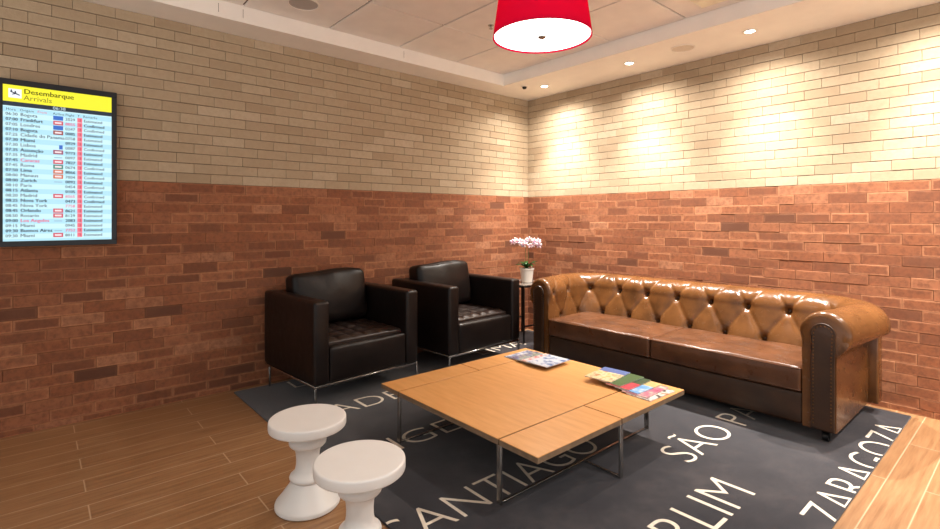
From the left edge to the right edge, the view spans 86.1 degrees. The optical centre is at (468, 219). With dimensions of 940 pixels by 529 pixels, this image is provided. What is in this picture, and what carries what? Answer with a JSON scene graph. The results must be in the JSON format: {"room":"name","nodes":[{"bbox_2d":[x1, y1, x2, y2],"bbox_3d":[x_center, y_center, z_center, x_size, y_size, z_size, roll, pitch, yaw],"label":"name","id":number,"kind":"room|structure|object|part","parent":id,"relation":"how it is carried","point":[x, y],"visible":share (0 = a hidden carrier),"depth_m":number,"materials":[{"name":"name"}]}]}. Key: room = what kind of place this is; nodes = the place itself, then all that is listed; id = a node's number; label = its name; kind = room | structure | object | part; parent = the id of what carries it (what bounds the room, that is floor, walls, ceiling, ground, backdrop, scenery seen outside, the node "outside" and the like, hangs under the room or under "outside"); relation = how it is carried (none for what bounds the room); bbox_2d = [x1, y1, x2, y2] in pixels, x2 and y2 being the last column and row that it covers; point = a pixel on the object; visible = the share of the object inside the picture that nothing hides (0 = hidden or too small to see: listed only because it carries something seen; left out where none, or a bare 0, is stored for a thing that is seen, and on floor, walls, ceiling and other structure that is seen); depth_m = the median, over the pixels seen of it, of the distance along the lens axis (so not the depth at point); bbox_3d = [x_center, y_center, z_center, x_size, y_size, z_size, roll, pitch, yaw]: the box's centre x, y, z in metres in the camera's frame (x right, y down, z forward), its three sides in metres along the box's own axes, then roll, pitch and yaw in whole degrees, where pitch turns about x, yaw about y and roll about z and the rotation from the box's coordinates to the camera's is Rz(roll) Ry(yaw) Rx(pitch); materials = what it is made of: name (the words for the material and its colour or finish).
{"room":"airport lounge","nodes":[
{"label":"airport lounge","id":0,"kind":"room"},
{"bbox_2d":[0,0,527,438],"bbox_3d":[-1.848,-0.123,3.442,6.700,2.646,0.130,0,0,-41],"label":"wall","id":1,"kind":"structure","parent":0,"point":[245,165],"depth_m":3.46,"materials":[{"name":"red brick"}]},
{"bbox_2d":[0,77,116,246],"bbox_3d":[-2.346,-0.306,2.890,0.528,0.915,0.050,0,0,-41],"label":"display","id":2,"kind":"object","parent":1,"relation":"attached to","point":[58,143],"visible":1,"depth_m":2.86,"materials":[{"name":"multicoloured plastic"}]},
{"bbox_2d":[0,329,939,528],"bbox_3d":[0.116,1.250,1.181,6.720,0.100,6.120,0,0,-41],"label":"floor","id":3,"kind":"structure","parent":0,"point":[212,461],"depth_m":2.37,"materials":[{"name":"brown wood"}]},
{"bbox_2d":[268,404,345,520],"bbox_3d":[-0.679,1.017,2.120,0.315,0.365,0.315,0,0,-41],"label":"stool","id":4,"kind":"object","parent":3,"relation":"on","point":[306,428],"visible":0.86,"depth_m":2.06,"materials":[{"name":"white paint"}]},
{"bbox_3d":[-0.679,0.872,2.120,0.315,0.074,0.315,0,0,-41],"label":"seat","id":5,"kind":"part","parent":4,"relation":"part of","materials":[{"name":"white paint"}]},
{"bbox_2d":[313,440,405,528],"bbox_3d":[-0.379,1.017,1.749,0.315,0.365,0.315,0,0,-41],"label":"stool","id":6,"kind":"object","parent":3,"relation":"on","point":[358,471],"visible":1,"depth_m":1.70,"materials":[{"name":"white paint"}]},
{"bbox_3d":[-0.379,0.872,1.749,0.315,0.074,0.315,0,0,-41],"label":"seat","id":7,"kind":"part","parent":6,"relation":"part of","materials":[{"name":"white paint"}]},
{"bbox_2d":[234,330,910,528],"bbox_3d":[0.529,1.194,3.253,2.977,0.010,3.126,0,0,-41],"label":"rug","id":8,"kind":"object","parent":3,"relation":"on","point":[700,462],"visible":0.48,"depth_m":2.42,"materials":[{"name":"grey carpet"}]},
{"bbox_2d":[265,267,417,403],"bbox_3d":[-0.921,0.780,3.637,0.820,0.818,0.768,0,0,-44],"label":"armchair","id":9,"kind":"object","parent":8,"relation":"on","point":[327,325],"visible":1,"depth_m":3.48,"materials":[{"name":"leather"}]},
{"bbox_3d":[-1.418,1.118,3.579,0.013,0.142,0.013,0,0,-44],"label":"leg","id":10,"kind":"part","parent":9,"relation":"part of","materials":[{"name":"metal"}]},
{"bbox_3d":[-1.174,0.773,3.390,0.113,0.527,0.766,0,0,-44],"label":"arm","id":11,"kind":"part","parent":9,"relation":"part of","materials":[{"name":"leather"}]},
{"bbox_3d":[-0.945,1.118,3.096,0.013,0.142,0.013,0,0,-44],"label":"leg","id":12,"kind":"part","parent":9,"relation":"part of","materials":[{"name":"metal"}]},
{"bbox_2d":[285,267,366,321],"bbox_3d":[-1.059,0.572,3.777,0.593,0.402,0.241,0,0,-44],"label":"cushion","id":13,"kind":"object","parent":9,"relation":"on","point":[344,289],"depth_m":3.73,"materials":[{"name":"leather"}]},
{"bbox_3d":[-0.922,1.040,3.638,0.804,0.014,0.754,0,0,-44],"label":"frame","id":14,"kind":"part","parent":9,"relation":"part of","materials":[{"name":"metal"}]},
{"bbox_3d":[-0.669,0.773,3.885,0.113,0.527,0.766,0,0,-44],"label":"arm","id":15,"kind":"part","parent":9,"relation":"part of","materials":[{"name":"leather"}]},
{"bbox_3d":[-0.380,1.118,3.649,0.013,0.142,0.013,0,0,-44],"label":"leg","id":16,"kind":"part","parent":9,"relation":"part of","materials":[{"name":"metal"}]},
{"bbox_2d":[392,260,519,366],"bbox_3d":[-0.112,0.780,4.331,0.820,0.818,0.768,0,0,-43],"label":"armchair","id":17,"kind":"object","parent":8,"relation":"on","point":[459,310],"visible":0.96,"depth_m":4.13,"materials":[{"name":"leather"}]},
{"bbox_3d":[-0.370,0.773,4.089,0.113,0.527,0.766,0,0,-43],"label":"arm","id":18,"kind":"part","parent":17,"relation":"part of","materials":[{"name":"leather"}]},
{"bbox_2d":[409,260,470,302],"bbox_3d":[-0.248,0.572,4.474,0.593,0.402,0.241,0,0,-43],"label":"cushion","id":19,"kind":"object","parent":17,"relation":"on","point":[448,272],"depth_m":4.42,"materials":[{"name":"leather"}]},
{"bbox_3d":[-0.113,1.040,4.332,0.804,0.014,0.754,0,0,-43],"label":"frame","id":20,"kind":"part","parent":17,"relation":"part of","materials":[{"name":"metal"}]},
{"bbox_3d":[0.144,0.773,4.575,0.113,0.527,0.766,0,0,-43],"label":"arm","id":21,"kind":"part","parent":17,"relation":"part of","materials":[{"name":"leather"}]},
{"bbox_2d":[519,279,534,343],"bbox_3d":[0.544,0.911,5.056,0.380,0.557,0.380,0,0,-41],"label":"side table","id":22,"kind":"object","parent":8,"relation":"on","point":[522,286],"visible":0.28,"depth_m":4.83,"materials":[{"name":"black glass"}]},
{"bbox_3d":[0.563,0.924,5.314,0.014,0.531,0.014,0,0,-41],"label":"leg","id":23,"kind":"part","parent":22,"relation":"part of","materials":[{"name":"black metal"}]},
{"bbox_3d":[0.525,0.924,4.798,0.014,0.531,0.014,0,0,-41],"label":"leg","id":24,"kind":"part","parent":22,"relation":"part of","materials":[{"name":"black metal"}]},
{"bbox_2d":[510,236,541,282],"bbox_3d":[0.562,0.401,5.017,0.253,0.461,0.228,0,0,-41],"label":"potted orchid","id":25,"kind":"object","parent":22,"relation":"on","point":[526,272],"visible":1,"depth_m":5.00,"materials":[{"name":"white plant"}]},
{"bbox_3d":[0.581,0.560,5.028,0.146,0.142,0.146,0,0,-41],"label":"pot","id":26,"kind":"part","parent":25,"relation":"part of","materials":[{"name":"white ceramic"}]},
{"bbox_2d":[381,348,683,504],"bbox_3d":[0.335,1.053,2.752,1.178,0.273,1.153,0,0,-41],"label":"coffee table","id":27,"kind":"object","parent":8,"relation":"on","point":[536,413],"visible":0.88,"depth_m":2.51,"materials":[{"name":"brown wood"}]},
{"bbox_3d":[-0.370,1.066,2.676,0.010,0.247,0.026,0,0,-41],"label":"leg","id":28,"kind":"part","parent":27,"relation":"part of","materials":[{"name":"metal"}]},
{"bbox_3d":[0.071,1.185,3.057,1.154,0.008,0.012,0,0,-41],"label":"rail","id":29,"kind":"part","parent":27,"relation":"part of","materials":[{"name":"metal"}]},
{"bbox_3d":[-0.215,0.929,2.927,0.575,0.026,0.170,0,0,-41],"label":"panel","id":30,"kind":"part","parent":27,"relation":"part of","materials":[{"name":"brown wood"}]},
{"bbox_3d":[0.129,1.066,2.099,0.010,0.247,0.026,0,0,-41],"label":"leg","id":31,"kind":"part","parent":27,"relation":"part of","materials":[{"name":"metal"}]},
{"bbox_3d":[0.234,0.929,3.315,0.595,0.026,0.170,0,0,-41],"label":"panel","id":32,"kind":"part","parent":27,"relation":"part of","materials":[{"name":"brown wood"}]},
{"bbox_3d":[0.321,0.929,2.768,1.178,0.026,0.755,0,0,-41],"label":"panel","id":33,"kind":"part","parent":27,"relation":"part of","materials":[{"name":"brown wood"}]},
{"bbox_2d":[504,350,532,360],"bbox_3d":[0.385,0.913,3.349,0.235,0.005,0.186,0,0,-43],"label":"magazine","id":34,"kind":"object","parent":27,"relation":"on","point":[526,351],"visible":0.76,"depth_m":3.38,"materials":[{"name":"paper"}]},
{"bbox_2d":[510,351,538,363],"bbox_3d":[0.415,0.908,3.301,0.235,0.005,0.166,0,0,-38],"label":"magazine","id":35,"kind":"object","parent":34,"relation":"on","point":[531,353],"visible":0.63,"depth_m":3.34,"materials":[{"name":"white paper"}]},
{"bbox_2d":[516,353,542,364],"bbox_3d":[0.445,0.902,3.252,0.235,0.005,0.166,0,0,-44],"label":"magazine","id":36,"kind":"object","parent":35,"relation":"on","point":[535,354],"visible":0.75,"depth_m":3.29,"materials":[{"name":"white paper"}]},
{"bbox_2d":[521,354,548,365],"bbox_3d":[0.475,0.897,3.208,0.235,0.005,0.166,0,0,-40],"label":"magazine","id":37,"kind":"object","parent":36,"relation":"on","point":[538,356],"visible":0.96,"depth_m":3.25,"materials":[{"name":"white paper"}]},
{"bbox_2d":[526,354,569,367],"bbox_3d":[0.499,0.891,3.163,0.235,0.005,0.166,0,0,-42],"label":"magazine","id":38,"kind":"object","parent":37,"relation":"on","point":[549,360],"visible":1,"depth_m":3.16,"materials":[{"name":"white paper"}]},
{"bbox_3d":[0.413,0.929,2.199,0.575,0.026,0.212,0,0,-41],"label":"panel","id":39,"kind":"part","parent":27,"relation":"part of","materials":[{"name":"brown wood"}]},
{"bbox_3d":[0.570,1.185,2.479,1.154,0.008,0.012,0,0,-41],"label":"rail","id":40,"kind":"part","parent":27,"relation":"part of","materials":[{"name":"metal"}]},
{"bbox_3d":[0.635,1.185,2.389,0.012,0.008,0.186,0,0,-41],"label":"rail","id":41,"kind":"part","parent":27,"relation":"part of","materials":[{"name":"metal"}]},
{"bbox_3d":[0.700,1.066,2.314,0.026,0.247,0.010,0,0,-41],"label":"leg","id":42,"kind":"part","parent":27,"relation":"part of","materials":[{"name":"metal"}]},
{"bbox_3d":[0.862,0.929,2.586,0.595,0.026,0.212,0,0,-41],"label":"panel","id":43,"kind":"part","parent":27,"relation":"part of","materials":[{"name":"brown wood"}]},
{"bbox_3d":[1.011,1.066,2.860,0.010,0.247,0.026,0,0,-41],"label":"leg","id":44,"kind":"part","parent":27,"relation":"part of","materials":[{"name":"metal"}]},
{"bbox_2d":[626,389,674,401],"bbox_3d":[0.959,0.913,2.647,0.235,0.005,0.141,0,0,-38],"label":"magazine","id":45,"kind":"object","parent":27,"relation":"on","point":[667,391],"visible":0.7,"depth_m":2.60,"materials":[{"name":"paper"}]},
{"bbox_2d":[622,385,667,398],"bbox_3d":[0.941,0.908,2.680,0.235,0.005,0.141,0,0,-42],"label":"magazine","id":46,"kind":"object","parent":45,"relation":"on","point":[649,393],"visible":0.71,"depth_m":2.62,"materials":[{"name":"pink paper"}]},
{"bbox_2d":[615,381,661,393],"bbox_3d":[0.919,0.902,2.721,0.235,0.005,0.141,0,0,-39],"label":"magazine","id":47,"kind":"object","parent":46,"relation":"on","point":[650,385],"visible":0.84,"depth_m":2.69,"materials":[{"name":"multicoloured paper"}]},
{"bbox_2d":[606,378,650,390],"bbox_3d":[0.879,0.897,2.767,0.235,0.005,0.141,0,0,-43],"label":"magazine","id":48,"kind":"object","parent":47,"relation":"on","point":[630,386],"visible":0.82,"depth_m":2.72,"materials":[{"name":"paper"}]},
{"bbox_2d":[599,373,643,386],"bbox_3d":[0.852,0.891,2.809,0.235,0.005,0.141,0,0,-40],"label":"magazine","id":49,"kind":"object","parent":48,"relation":"on","point":[629,378],"visible":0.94,"depth_m":2.77,"materials":[{"name":"green paper"}]},
{"bbox_2d":[585,367,629,382],"bbox_3d":[0.793,0.886,2.869,0.161,0.005,0.235,0,0,43],"label":"magazine","id":50,"kind":"object","parent":49,"relation":"on","point":[606,374],"visible":1,"depth_m":2.86,"materials":[{"name":"yellow paper"}]},
{"bbox_2d":[530,273,890,441],"bbox_3d":[1.551,0.840,3.700,0.870,0.700,2.395,0,0,-41],"label":"sofa","id":51,"kind":"object","parent":8,"relation":"on","point":[814,360],"visible":0.98,"depth_m":3.33,"materials":[{"name":"brown leather"}]},
{"bbox_3d":[0.579,0.839,4.176,0.013,0.561,0.104,0,0,-41],"label":"arm","id":52,"kind":"part","parent":51,"relation":"part of","materials":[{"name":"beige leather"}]},
{"bbox_2d":[549,311,683,356],"bbox_3d":[1.136,0.883,3.934,0.540,0.178,0.890,0,0,-41],"label":"seat cushion","id":53,"kind":"object","parent":51,"relation":"on","point":[610,333],"depth_m":3.81,"materials":[{"name":"brown leather"}]},
{"bbox_3d":[1.262,1.038,3.450,0.084,0.175,1.796,0,0,-41],"label":"rail","id":54,"kind":"part","parent":51,"relation":"part of","materials":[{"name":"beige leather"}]},
{"bbox_2d":[651,328,801,390],"bbox_3d":[1.721,0.883,3.256,0.540,0.177,0.894,0,0,-41],"label":"seat cushion","id":55,"kind":"object","parent":51,"relation":"on","point":[739,358],"depth_m":3.12,"materials":[{"name":"brown leather"}]},
{"bbox_3d":[1.880,0.839,2.668,0.013,0.561,0.104,0,0,-41],"label":"arm","id":56,"kind":"part","parent":51,"relation":"part of","materials":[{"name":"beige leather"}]},
{"bbox_3d":[2.483,0.912,3.116,0.103,0.425,0.106,0,0,-41],"label":"post","id":57,"kind":"part","parent":51,"relation":"part of","materials":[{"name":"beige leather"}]},
{"bbox_2d":[82,0,939,100],"bbox_3d":[0.116,-1.425,1.181,6.720,0.257,6.120,0,0,-41],"label":"ceiling","id":58,"kind":"structure","parent":0,"point":[447,41],"depth_m":3.61,"materials":[{"name":"paint"}]},
{"bbox_2d":[287,0,319,10],"bbox_3d":[-1.077,-1.400,3.275,0.200,0.006,0.200,0,0,-41],"label":"ceiling speaker","id":59,"kind":"object","parent":58,"relation":"attached to","point":[307,5],"visible":1,"depth_m":3.28},
{"bbox_2d":[493,0,592,53],"bbox_3d":[0.368,-1.155,2.527,0.494,0.495,0.494,0,0,-41],"label":"pendant lamp","id":60,"kind":"object","parent":58,"relation":"hanging from","point":[521,26],"visible":1,"depth_m":2.41,"materials":[{"name":"red fabric"}]},
{"bbox_2d":[494,18,590,51],"bbox_3d":[0.368,-0.922,2.527,0.478,0.004,0.478,0,0,-41],"label":"diffuser","id":61,"kind":"object","parent":60,"relation":"attached to","point":[512,34],"depth_m":2.51,"materials":[{"name":"white plastic"}]},
{"bbox_2d":[623,61,634,64],"bbox_3d":[1.330,-1.292,4.175,0.096,0.006,0.096,0,0,-41],"label":"recessed light","id":62,"kind":"object","parent":58,"relation":"in","point":[629,62],"visible":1,"depth_m":4.17,"materials":[{"name":"beige"}]},
{"bbox_2d":[671,44,694,51],"bbox_3d":[1.622,-1.293,3.808,0.170,0.006,0.170,0,0,-41],"label":"ceiling speaker","id":63,"kind":"object","parent":58,"relation":"attached to","point":[685,47],"visible":1,"depth_m":3.81},
{"bbox_2d":[686,0,728,8],"bbox_3d":[1.525,-1.395,3.129,0.300,0.016,0.300,0,0,-41],"label":"ceiling light","id":64,"kind":"object","parent":58,"relation":"in","point":[701,4],"visible":1,"depth_m":3.23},
{"bbox_2d":[742,29,757,33],"bbox_3d":[1.937,-1.292,3.465,0.096,0.006,0.096,0,0,-41],"label":"recessed light","id":65,"kind":"object","parent":58,"relation":"in","point":[748,31],"visible":1,"depth_m":3.47,"materials":[{"name":"beige"}]},
{"bbox_2d":[528,2,939,419],"bbox_3d":[2.618,-0.123,3.325,0.130,2.646,6.100,0,0,-41],"label":"wall","id":66,"kind":"structure","parent":0,"point":[810,163],"depth_m":3.67,"materials":[{"name":"red brick"}]}
]}

